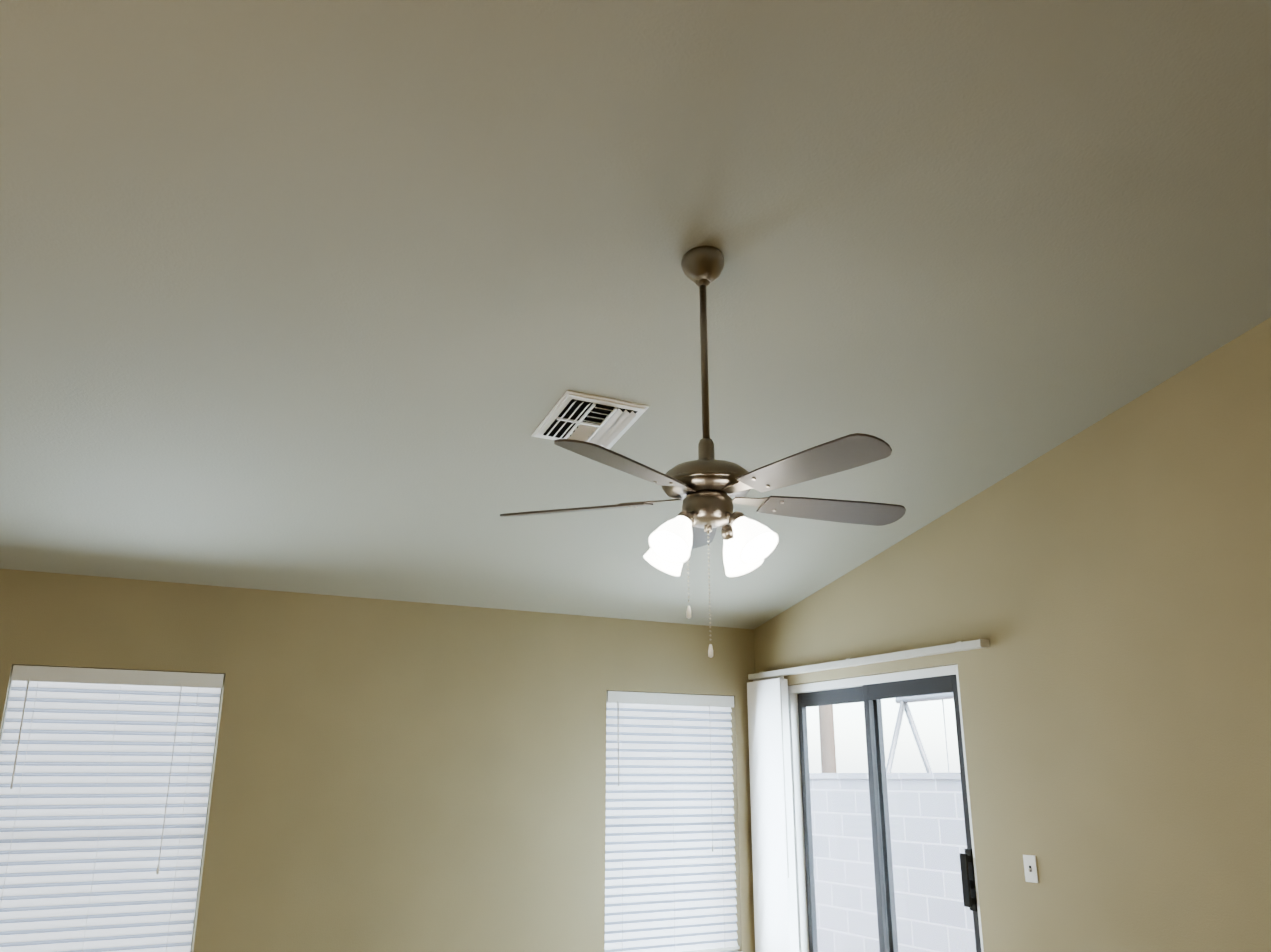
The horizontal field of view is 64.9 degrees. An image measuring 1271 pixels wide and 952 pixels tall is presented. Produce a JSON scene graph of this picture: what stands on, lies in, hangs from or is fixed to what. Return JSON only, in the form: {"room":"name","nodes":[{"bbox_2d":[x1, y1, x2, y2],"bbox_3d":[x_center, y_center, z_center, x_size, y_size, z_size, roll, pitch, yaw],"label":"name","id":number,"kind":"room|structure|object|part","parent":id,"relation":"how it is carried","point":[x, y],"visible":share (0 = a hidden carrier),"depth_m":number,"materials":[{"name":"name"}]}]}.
{"room":"living room","nodes":[
{"label":"living room","id":0,"kind":"room"},
{"bbox_2d":[0,569,754,951],"bbox_3d":[-2.241,1.639,4.884,7.120,2.710,0.160,9,-19,-27],"label":"wall","id":1,"kind":"structure","parent":0,"point":[404,777],"depth_m":5.34,"materials":[{"name":"beige paint"}]},
{"bbox_2d":[0,670,221,951],"bbox_3d":[-2.518,1.688,4.691,0.928,1.531,0.147,9,-19,-27],"label":"window","id":2,"kind":"structure","parent":1,"relation":"in","point":[208,794],"depth_m":4.85,"materials":[{"name":"white plastic"}]},
{"bbox_2d":[0,665,223,951],"bbox_3d":[-2.500,1.665,4.664,0.916,1.499,0.075,9,-19,-27],"label":"window blinds","id":3,"kind":"object","parent":2,"relation":"attached to","point":[104,781],"visible":1,"depth_m":4.70,"materials":[{"name":"white plastic"}]},
{"bbox_2d":[605,691,739,951],"bbox_3d":[0.223,2.088,6.070,0.914,1.499,0.075,9,-19,-27],"label":"window blinds","id":4,"kind":"object","parent":1,"relation":"attached to","point":[670,876],"visible":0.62,"depth_m":6.07,"materials":[{"name":"white plastic"}]},
{"bbox_2d":[717,950,741,951],"bbox_3d":[0.206,2.111,6.097,0.926,1.531,0.147,9,-19,-27],"label":"window","id":5,"kind":"structure","parent":1,"relation":"in","point":[730,951],"depth_m":6.04,"materials":[{"name":"white plastic"}]},
{"bbox_2d":[0,0,1270,628],"bbox_3d":[0.321,-1.422,0.840,7.120,1.395,10.960,9,-19,-27],"label":"ceiling","id":6,"kind":"structure","parent":0,"point":[352,298],"depth_m":3.23,"materials":[{"name":"grey paint"}]},
{"bbox_2d":[531,390,648,448],"bbox_3d":[-0.187,-0.216,4.070,0.360,0.096,0.353,9,-19,-27],"label":"ceiling vent","id":7,"kind":"object","parent":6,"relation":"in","point":[607,423],"visible":0.98,"depth_m":4.03,"materials":[{"name":"white metal"}]},
{"bbox_2d":[500,246,905,657],"bbox_3d":[0.254,-0.099,3.049,1.280,1.299,1.275,9,-19,-27],"label":"ceiling fan","id":8,"kind":"object","parent":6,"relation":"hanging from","point":[707,489],"visible":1,"depth_m":2.93,"materials":[{"name":"silver metal"}]},
{"bbox_3d":[0.224,-0.267,3.112,0.529,0.941,0.527,9,-19,-27],"label":"motor","id":9,"kind":"part","parent":8,"relation":"part of","materials":[{"name":"silver metal"}]},
{"bbox_2d":[754,317,1270,951],"bbox_3d":[3.384,0.191,2.079,0.160,3.870,10.640,9,-19,-27],"label":"wall","id":10,"kind":"structure","parent":0,"point":[1104,585],"depth_m":4.29,"materials":[{"name":"beige paint"}]},
{"bbox_2d":[747,639,989,951],"bbox_3d":[1.225,2.063,5.412,0.100,2.132,1.984,9,-19,-27],"label":"vertical blinds","id":11,"kind":"object","parent":10,"relation":"attached to","point":[774,883],"visible":1,"depth_m":6.08,"materials":[{"name":"white plastic"}]},
{"bbox_2d":[788,665,983,951],"bbox_3d":[1.331,2.138,5.427,0.140,2.067,1.484,9,-19,-27],"label":"sliding door","id":12,"kind":"structure","parent":10,"relation":"in","point":[871,691],"depth_m":5.57,"materials":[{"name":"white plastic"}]},
{"bbox_2d":[1023,855,1038,882],"bbox_3d":[1.779,1.774,4.515,0.019,0.115,0.070,9,-19,-27],"label":"light switch","id":13,"kind":"object","parent":10,"relation":"attached to","point":[1030,868],"visible":1,"depth_m":4.51,"materials":[{"name":"white plastic"}]},
{"label":"outside","id":14,"kind":"structure","parent":0,"visible":0},
{"bbox_3d":[8.920,3.478,5.772,13.840,0.100,24.000,9,-19,-27],"label":"gravel","id":15,"kind":"object","parent":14,"visible":0},
{"bbox_2d":[818,705,836,772],"bbox_3d":[2.582,1.913,13.944,0.209,7.600,1.800,9,-19,-27],"label":"utility pole","id":16,"kind":"object","parent":15,"relation":"on","point":[828,740],"depth_m":13.38,"materials":[{"name":"brown"}]},
{"bbox_2d":[810,772,975,951],"bbox_3d":[4.800,2.001,3.898,0.240,1.650,24.000,9,-19,-27],"label":"blocks","id":17,"kind":"object","parent":15,"relation":"on","point":[906,876],"depth_m":8.38},
{"bbox_2d":[886,692,953,772],"bbox_3d":[3.655,3.370,9.887,1.956,2.496,2.800,9,-19,-27],"label":"swing set","id":18,"kind":"object","parent":15,"relation":"on","point":[901,701],"depth_m":11.18,"materials":[{"name":"grey metal"}]}
]}

